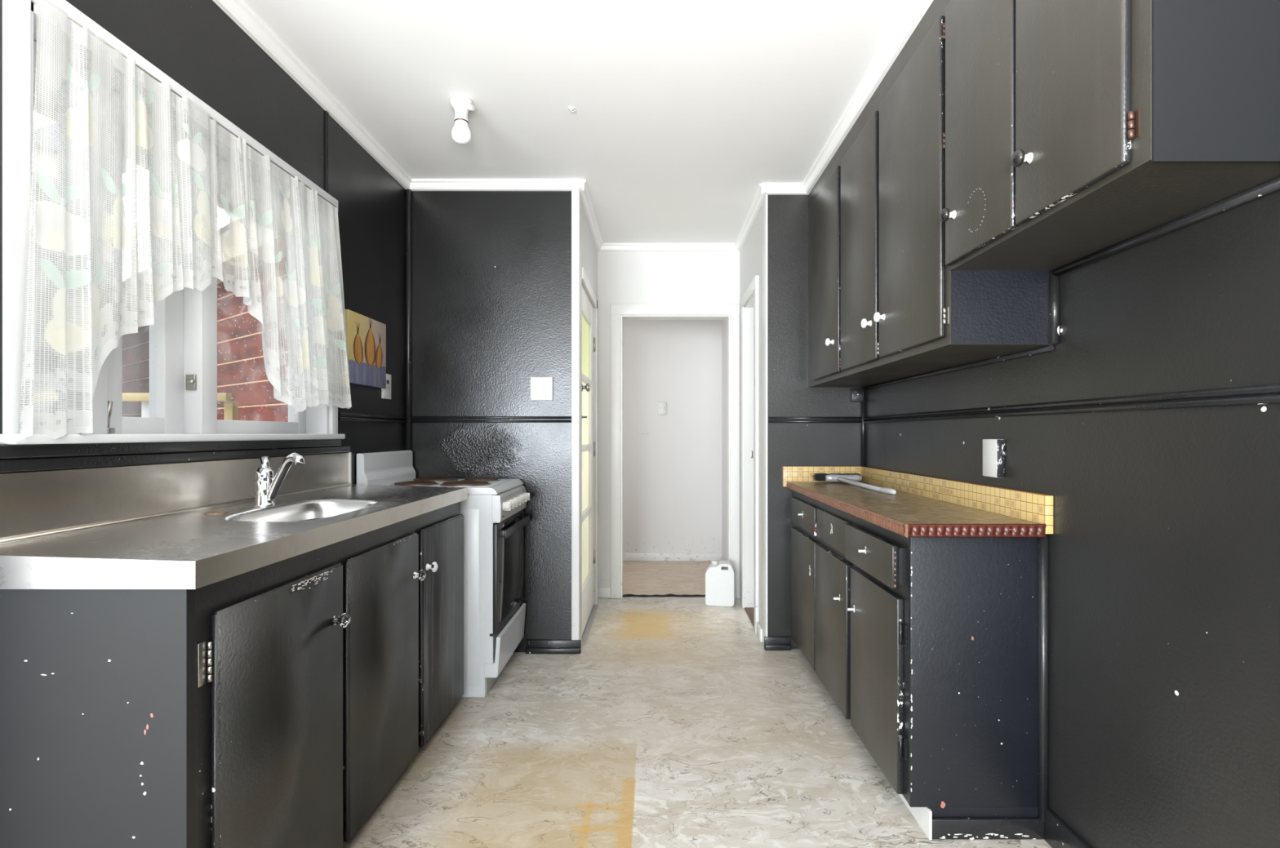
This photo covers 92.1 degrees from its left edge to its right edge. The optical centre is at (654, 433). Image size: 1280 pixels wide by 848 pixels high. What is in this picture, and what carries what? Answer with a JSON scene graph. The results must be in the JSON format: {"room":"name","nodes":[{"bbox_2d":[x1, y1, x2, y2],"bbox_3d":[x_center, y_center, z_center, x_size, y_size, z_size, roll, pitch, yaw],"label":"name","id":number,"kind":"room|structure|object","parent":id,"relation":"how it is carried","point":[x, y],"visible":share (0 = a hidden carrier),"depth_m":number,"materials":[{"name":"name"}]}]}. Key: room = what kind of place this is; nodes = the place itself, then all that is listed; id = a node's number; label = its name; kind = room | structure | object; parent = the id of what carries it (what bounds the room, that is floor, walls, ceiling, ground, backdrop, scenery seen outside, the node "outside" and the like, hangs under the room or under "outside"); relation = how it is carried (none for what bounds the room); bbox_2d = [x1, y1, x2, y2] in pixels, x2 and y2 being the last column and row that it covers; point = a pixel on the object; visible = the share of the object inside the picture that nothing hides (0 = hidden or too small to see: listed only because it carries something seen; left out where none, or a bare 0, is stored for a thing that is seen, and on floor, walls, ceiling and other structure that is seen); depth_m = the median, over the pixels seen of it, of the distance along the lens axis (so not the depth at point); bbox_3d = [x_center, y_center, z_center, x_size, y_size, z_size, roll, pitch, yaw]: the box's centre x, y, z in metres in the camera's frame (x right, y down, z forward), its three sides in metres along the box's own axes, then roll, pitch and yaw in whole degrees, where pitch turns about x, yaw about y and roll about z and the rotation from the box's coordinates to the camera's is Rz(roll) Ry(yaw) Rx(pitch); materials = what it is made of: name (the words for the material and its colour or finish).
{"room":"kitchen","nodes":[
{"label":"kitchen","id":0,"kind":"room"},
{"bbox_2d":[0,0,405,484],"bbox_3d":[-1.320,-0.085,2.080,0.100,2.410,2.360,0,0,0],"label":"wall","id":1,"kind":"structure","parent":0,"point":[195,43],"depth_m":2.21,"materials":[{"name":"black paint"}]},
{"bbox_2d":[33,69,285,241],"bbox_3d":[-1.675,-1.115,3.050,0.610,0.170,4.300,0,0,0],"label":"eave","id":2,"kind":"object","parent":1,"relation":"attached to","point":[34,71],"visible":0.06,"depth_m":2.58},
{"bbox_2d":[0,0,345,444],"bbox_3d":[-1.317,-0.453,1.824,0.166,0.947,1.272,0,0,0],"label":"window","id":3,"kind":"structure","parent":1,"relation":"in","point":[183,335],"depth_m":1.56,"materials":[{"name":"white paint"}]},
{"bbox_2d":[44,0,337,208],"bbox_3d":[-1.235,-0.878,1.812,0.004,0.004,1.173,0,0,0],"label":"wire","id":4,"kind":"object","parent":3,"relation":"attached to","point":[68,16],"visible":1,"depth_m":1.72,"materials":[{"name":"silver metal"}]},
{"bbox_2d":[19,0,351,439],"bbox_3d":[-1.232,-0.435,1.848,0.048,0.896,1.287,0,0,0],"label":"lace curtain","id":5,"kind":"object","parent":4,"relation":"hanging from","point":[75,326],"visible":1,"depth_m":1.48,"materials":[{"name":"white fabric"}]},
{"bbox_2d":[0,439,350,472],"bbox_3d":[-1.260,0.048,1.750,0.021,0.055,1.600,0,0,0],"label":"trim","id":6,"kind":"structure","parent":1,"relation":"attached to","point":[27,451],"depth_m":1.51,"materials":[{"name":"black paint"}]},
{"bbox_2d":[212,0,411,189],"bbox_3d":[-1.250,-1.267,2.030,0.040,0.046,2.260,0,0,0],"label":"trim","id":7,"kind":"structure","parent":1,"relation":"attached to","point":[237,11],"depth_m":2.20,"materials":[{"name":"white paint"}]},
{"bbox_2d":[324,111,328,193],"bbox_3d":[-1.268,-1.087,2.382,0.007,0.314,0.015,0,0,0],"label":"trim","id":8,"kind":"structure","parent":1,"relation":"attached to","point":[326,114],"depth_m":2.38,"materials":[{"name":"black paint"}]},
{"bbox_2d":[344,309,386,388],"bbox_3d":[-1.258,-0.359,2.692,0.022,0.298,0.353,0,0,0],"label":"canvas painting","id":9,"kind":"object","parent":1,"relation":"attached to","point":[366,336],"visible":0.98,"depth_m":2.67},
{"bbox_2d":[337,412,407,423],"bbox_3d":[-1.267,-0.070,2.815,0.017,0.034,0.690,0,0,0],"label":"trim","id":10,"kind":"structure","parent":1,"relation":"attached to","point":[353,416],"depth_m":2.73,"materials":[{"name":"black paint"}]},
{"bbox_2d":[381,373,391,399],"bbox_3d":[-1.262,-0.223,2.901,0.016,0.119,0.087,0,0,0],"label":"wall socket","id":11,"kind":"object","parent":1,"relation":"attached to","point":[385,393],"visible":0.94,"depth_m":2.90,"materials":[{"name":"white plastic"}]},
{"bbox_2d":[405,189,411,450],"bbox_3d":[-1.258,-0.512,3.150,0.028,1.465,0.028,0,0,0],"label":"trim","id":12,"kind":"structure","parent":1,"relation":"attached to","point":[408,192],"depth_m":3.14,"materials":[{"name":"black paint"}]},
{"bbox_2d":[411,191,571,652],"bbox_3d":[-0.830,-0.085,3.210,0.880,2.410,0.100,0,0,0],"label":"wall","id":13,"kind":"structure","parent":0,"point":[491,270],"depth_m":3.16,"materials":[{"name":"black paint"}]},
{"bbox_2d":[411,416,571,422],"bbox_3d":[-0.849,-0.073,3.157,0.843,0.032,0.015,0,0,0],"label":"trim","id":14,"kind":"structure","parent":13,"relation":"attached to","point":[414,419],"depth_m":3.15,"materials":[{"name":"black paint"}]},
{"bbox_2d":[408,178,584,191],"bbox_3d":[-0.815,-1.267,3.140,0.910,0.046,0.040,0,0,0],"label":"trim","id":15,"kind":"structure","parent":13,"relation":"attached to","point":[416,184],"depth_m":3.13,"materials":[{"name":"white paint"}]},
{"bbox_2d":[530,377,552,400],"bbox_3d":[-0.580,-0.230,3.150,0.115,0.120,0.020,0,0,0],"label":"light switch","id":16,"kind":"object","parent":13,"relation":"attached to","point":[541,388],"visible":1,"depth_m":3.15,"materials":[{"name":"white plastic"}]},
{"bbox_2d":[524,640,581,653],"bbox_3d":[-0.519,1.087,3.145,0.282,0.065,0.030,0,0,0],"label":"baseboard","id":17,"kind":"structure","parent":13,"relation":"attached to","point":[532,646],"depth_m":3.15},
{"bbox_2d":[241,0,910,243],"bbox_3d":[-0.250,-1.340,0.750,6.100,0.100,9.700,0,0,0],"label":"ceiling","id":18,"kind":"structure","parent":0,"point":[683,108],"depth_m":2.29,"materials":[{"name":"white paint"}]},
{"bbox_2d":[449,94,474,145],"bbox_3d":[-0.749,-1.208,2.390,0.086,0.165,0.087,0,0,-28],"label":"light fixture","id":19,"kind":"object","parent":18,"relation":"attached to","point":[461,105],"visible":1,"depth_m":2.37,"materials":[{"name":"white glass"}]},
{"bbox_2d":[568,106,575,112],"bbox_3d":[-0.330,-1.281,2.440,0.026,0.018,0.026,0,0,45],"label":"ceiling hook","id":20,"kind":"object","parent":18,"relation":"attached to","point":[571,108],"visible":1,"depth_m":2.44,"materials":[{"name":"white plastic"}]},
{"bbox_2d":[582,202,597,604],"bbox_3d":[-0.440,-0.085,3.735,0.100,2.410,0.950,0,0,0],"label":"wall","id":21,"kind":"structure","parent":0,"point":[589,251],"depth_m":3.89,"materials":[{"name":"white paint"}]},
{"bbox_2d":[571,191,582,644],"bbox_3d":[-0.407,-0.062,3.212,0.040,2.365,0.116,0,0,0],"label":"trim","id":22,"kind":"structure","parent":21,"relation":"attached to","point":[576,201],"depth_m":3.15,"materials":[{"name":"white paint"}]},
{"bbox_2d":[582,286,595,634],"bbox_3d":[-0.392,0.146,3.650,0.086,1.923,0.749,0,0,0],"label":"door","id":23,"kind":"structure","parent":21,"relation":"in","point":[588,340],"depth_m":3.73,"materials":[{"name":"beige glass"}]},
{"bbox_2d":[582,266,597,604],"bbox_3d":[-0.385,0.118,3.675,0.013,2.003,0.823,0,0,0],"label":"trim","id":24,"kind":"structure","parent":21,"relation":"attached to","point":[585,281],"depth_m":4.02,"materials":[{"name":"white paint"}]},
{"bbox_2d":[577,179,603,251],"bbox_3d":[-0.370,-1.267,3.670,0.040,0.046,1.080,0,0,0],"label":"trim","id":25,"kind":"structure","parent":21,"relation":"attached to","point":[585,196],"depth_m":3.54,"materials":[{"name":"white paint"}]},
{"bbox_2d":[597,251,739,587],"bbox_3d":[0.045,-0.085,4.260,1.070,2.410,0.100,0,0,0],"label":"wall","id":26,"kind":"structure","parent":0,"point":[623,277],"depth_m":4.21,"materials":[{"name":"white paint"}]},
{"bbox_2d":[597,587,610,598],"bbox_3d":[-0.345,1.085,4.202,0.090,0.070,0.015,0,0,0],"label":"baseboard","id":27,"kind":"structure","parent":26,"relation":"attached to","point":[602,593],"depth_m":4.20,"materials":[{"name":"white paint"}]},
{"bbox_2d":[599,243,738,251],"bbox_3d":[0.095,-1.267,4.190,0.970,0.046,0.040,0,0,0],"label":"trim","id":28,"kind":"structure","parent":26,"relation":"attached to","point":[606,246],"depth_m":4.18,"materials":[{"name":"white paint"}]},
{"bbox_2d":[609,303,740,598],"bbox_3d":[0.138,0.118,4.254,0.883,2.003,0.132,0,0,0],"label":"trim","id":29,"kind":"structure","parent":26,"relation":"attached to","point":[731,313],"depth_m":4.19,"materials":[{"name":"white paint"}]},
{"bbox_2d":[622,320,721,553],"bbox_3d":[0.600,-0.085,5.480,4.400,2.410,0.101,0,0,0],"label":"wall","id":30,"kind":"structure","parent":0,"point":[672,461],"depth_m":5.43,"materials":[{"name":"white paint"}]},
{"bbox_2d":[657,401,666,414],"bbox_3d":[0.065,-0.223,5.424,0.074,0.115,0.011,0,0,0],"label":"light switch","id":31,"kind":"object","parent":30,"relation":"attached to","point":[661,405],"visible":1,"depth_m":5.42,"materials":[{"name":"white plastic"}]},
{"bbox_2d":[622,553,721,561],"bbox_3d":[-0.455,1.085,5.421,2.090,0.070,0.018,0,0,0],"label":"baseboard","id":32,"kind":"structure","parent":30,"relation":"attached to","point":[626,557],"depth_m":5.41,"materials":[{"name":"white paint"}]},
{"bbox_2d":[342,561,1052,847],"bbox_3d":[-0.250,1.170,0.750,6.100,0.100,9.700,0,0,0],"label":"floor","id":33,"kind":"structure","parent":0,"point":[673,725],"depth_m":2.15,"materials":[{"name":"plastic"}]},
{"bbox_2d":[0,502,463,847],"bbox_3d":[-1.015,0.698,1.837,0.503,0.845,1.476,0,0,0],"label":"base cabinet","id":34,"kind":"object","parent":33,"relation":"on","point":[278,704],"visible":0.99,"depth_m":1.20,"materials":[{"name":"black paint"}]},
{"bbox_2d":[0,452,467,589],"bbox_3d":[-1.028,0.228,1.768,0.485,0.303,1.635,0,0,0],"label":"countertop","id":35,"kind":"structure","parent":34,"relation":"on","point":[185,525],"depth_m":1.39,"materials":[{"name":"silver metal"}]},
{"bbox_2d":[253,453,305,506],"bbox_3d":[-1.106,0.135,1.824,0.179,0.159,0.056,0,0,17],"label":"mixer tap","id":36,"kind":"object","parent":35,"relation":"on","point":[267,484],"visible":1,"depth_m":1.82,"materials":[{"name":"silver metal"}]},
{"bbox_2d":[356,450,529,697],"bbox_3d":[-0.943,0.602,2.877,0.646,1.036,0.532,0,0,0],"label":"stove","id":37,"kind":"object","parent":33,"relation":"on","point":[495,521],"visible":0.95,"depth_m":2.62,"materials":[{"name":"white metal"}]},
{"bbox_2d":[383,478,523,494],"bbox_3d":[-0.964,0.243,2.877,0.592,0.030,0.531,0,0,0],"label":"cooktop","id":38,"kind":"object","parent":37,"relation":"in","point":[475,486],"depth_m":2.77,"materials":[{"name":"white metal"}]},
{"bbox_2d":[582,604,598,644],"bbox_3d":[-0.385,1.116,3.645,0.034,0.008,0.750,0,0,0],"label":"threshold strip","id":39,"kind":"object","parent":33,"relation":"on","point":[587,629],"visible":0.92,"depth_m":3.59,"materials":[{"name":"wood"}]},
{"bbox_2d":[622,594,705,597],"bbox_3d":[0.145,1.116,4.244,0.734,0.020,0.035,0,0,0],"label":"torn floor edge","id":40,"kind":"object","parent":33,"relation":"on","point":[624,595],"visible":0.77,"depth_m":4.24,"materials":[{"name":"black"}]},
{"bbox_2d":[705,560,734,606],"bbox_3d":[0.430,0.979,4.060,0.188,0.282,0.122,0,0,9],"label":"jerry can","id":41,"kind":"object","parent":33,"relation":"on","point":[719,575],"visible":1,"depth_m":4.00,"materials":[{"name":"white plastic"}]},
{"bbox_2d":[791,490,1048,839],"bbox_3d":[0.873,0.698,2.447,0.433,0.845,1.505,0,0,0],"label":"base cabinet","id":42,"kind":"object","parent":33,"relation":"on","point":[935,651],"visible":0.98,"depth_m":1.71,"materials":[{"name":"black paint"}]},
{"bbox_2d":[782,466,1053,537],"bbox_3d":[0.876,0.226,2.444,0.425,0.114,1.530,0,0,0],"label":"countertop","id":43,"kind":"structure","parent":42,"relation":"on","point":[922,506],"depth_m":2.05,"materials":[{"name":"brown laminate"}]},
{"bbox_2d":[812,472,896,494],"bbox_3d":[0.922,0.225,2.839,0.248,0.052,0.692,0,0,0],"label":"brush","id":44,"kind":"object","parent":43,"relation":"on","point":[852,479],"visible":1,"depth_m":3.09,"materials":[{"name":"plastic"}]},
{"bbox_2d":[721,204,762,628],"bbox_3d":[0.630,-0.085,4.370,0.100,2.410,2.120,0,0,0],"label":"wall","id":45,"kind":"structure","parent":0,"point":[751,251],"depth_m":3.77,"materials":[{"name":"white paint"}]},
{"bbox_2d":[744,607,754,626],"bbox_3d":[0.617,1.116,3.730,0.086,0.008,0.436,0,0,0],"label":"door sill","id":46,"kind":"structure","parent":45,"relation":"attached to","point":[750,611],"depth_m":3.81,"materials":[{"name":"brown wood"}]},
{"bbox_2d":[740,275,759,634],"bbox_3d":[0.622,0.118,3.735,0.124,2.004,0.596,0,0,0],"label":"trim","id":47,"kind":"structure","parent":45,"relation":"attached to","point":[749,300],"depth_m":3.95,"materials":[{"name":"white paint"}]},
{"bbox_2d":[734,183,767,251],"bbox_3d":[0.560,-1.267,3.695,0.040,0.046,1.030,0,0,0],"label":"trim","id":48,"kind":"structure","parent":45,"relation":"attached to","point":[757,200],"depth_m":3.57,"materials":[{"name":"white paint"}]},
{"bbox_2d":[756,622,762,642],"bbox_3d":[0.573,1.085,3.375,0.014,0.070,0.130,0,0,0],"label":"baseboard","id":49,"kind":"structure","parent":45,"relation":"attached to","point":[759,630],"depth_m":3.33,"materials":[{"name":"white paint"}]},
{"bbox_2d":[762,194,768,644],"bbox_3d":[0.583,-0.062,3.262,0.011,2.365,0.116,0,0,0],"label":"trim","id":50,"kind":"structure","parent":45,"relation":"attached to","point":[765,203],"depth_m":3.22,"materials":[{"name":"white paint"}]},
{"bbox_2d":[768,195,862,648],"bbox_3d":[0.835,-0.085,3.260,0.510,2.410,0.100,0,0,0],"label":"wall","id":51,"kind":"structure","parent":0,"point":[790,394],"depth_m":3.21,"materials":[{"name":"black paint"}]},
{"bbox_2d":[764,636,791,650],"bbox_3d":[0.636,1.087,3.195,0.137,0.065,0.030,0,0,0],"label":"baseboard","id":52,"kind":"structure","parent":51,"relation":"attached to","point":[771,643],"depth_m":3.20,"materials":[{"name":"black paint"}]},
{"bbox_2d":[760,182,808,195],"bbox_3d":[0.675,-1.267,3.190,0.250,0.046,0.040,0,0,0],"label":"trim","id":53,"kind":"structure","parent":51,"relation":"attached to","point":[773,188],"depth_m":3.18,"materials":[{"name":"white paint"}]},
{"bbox_2d":[768,417,861,422],"bbox_3d":[0.840,-0.072,3.207,0.500,0.032,0.015,0,0,0],"label":"trim","id":54,"kind":"structure","parent":51,"relation":"attached to","point":[769,418],"depth_m":3.20,"materials":[{"name":"black paint"}]},
{"bbox_2d":[849,388,863,402],"bbox_3d":[1.046,-0.199,3.192,0.063,0.067,0.035,0,0,0],"label":"junction box","id":55,"kind":"object","parent":51,"relation":"attached to","point":[856,395],"visible":1,"depth_m":3.17,"materials":[{"name":"black paint"}]},
{"bbox_2d":[865,189,1279,847],"bbox_3d":[1.140,-0.085,1.355,0.100,2.410,3.910,0,0,0],"label":"wall","id":56,"kind":"structure","parent":0,"point":[1164,543],"depth_m":1.35,"materials":[{"name":"black paint"}]},
{"bbox_2d":[861,387,865,466],"bbox_3d":[1.082,-0.035,3.202,0.020,0.410,0.020,0,0,0],"label":"trim","id":57,"kind":"structure","parent":56,"relation":"attached to","point":[863,403],"depth_m":3.19,"materials":[{"name":"black paint"}]},
{"bbox_2d":[982,439,1004,477],"bbox_3d":[1.076,0.077,1.958,0.028,0.120,0.085,0,0,0],"label":"wall socket","id":58,"kind":"object","parent":56,"relation":"attached to","point":[993,450],"visible":1,"depth_m":1.93,"materials":[{"name":"white plastic"}]},
{"bbox_2d":[808,0,1279,390],"bbox_3d":[0.919,-0.735,2.099,0.342,1.018,2.217,0,0,0],"label":"upper cabinet","id":59,"kind":"object","parent":56,"relation":"attached to","point":[1008,148],"visible":1,"depth_m":1.43,"materials":[{"name":"black paint"}]},
{"bbox_2d":[802,0,933,195],"bbox_3d":[0.780,-1.267,2.055,0.040,0.046,2.310,0,0,0],"label":"trim","id":60,"kind":"structure","parent":59,"relation":"attached to","point":[915,10],"depth_m":2.21,"materials":[{"name":"white paint"}]},
{"bbox_2d":[1044,808,1092,847],"bbox_3d":[1.081,1.075,0.600,0.018,0.090,2.200,0,0,0],"label":"baseboard","id":61,"kind":"structure","parent":56,"relation":"attached to","point":[1057,833],"depth_m":1.64,"materials":[{"name":"black paint"}]},
{"bbox_2d":[862,383,1279,423],"bbox_3d":[1.087,-0.070,1.405,0.017,0.034,3.610,0,0,0],"label":"trim","id":62,"kind":"structure","parent":56,"relation":"attached to","point":[1265,388],"depth_m":1.43,"materials":[{"name":"black paint"}]},
{"label":"outside","id":63,"kind":"structure","parent":0,"visible":0},
{"bbox_3d":[-15.685,1.680,10.000,28.630,0.120,40.000,0,0,0],"label":"ground","id":64,"kind":"structure","parent":63,"visible":0},
{"bbox_2d":[33,123,124,414],"bbox_3d":[-7.104,-0.555,6.382,4.800,4.350,0.750,0,0,28],"label":"house","id":65,"kind":"structure","parent":64,"relation":"on","point":[46,352],"depth_m":5.32,"materials":[{"name":"beige paint"}]},
{"bbox_2d":[48,392,237,420],"bbox_3d":[-2.598,0.710,3.060,1.005,1.820,0.080,0,0,0],"label":"handrail","id":66,"kind":"object","parent":64,"relation":"on","point":[230,408],"visible":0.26,"depth_m":3.05,"materials":[{"name":"brown wood"}]},
{"bbox_2d":[122,219,288,422],"bbox_3d":[-4.951,-0.140,6.482,7.200,3.520,0.600,0,0,37],"label":"shed","id":67,"kind":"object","parent":64,"relation":"on","point":[248,351],"visible":0.02,"depth_m":5.60,"materials":[{"name":"red brick"}]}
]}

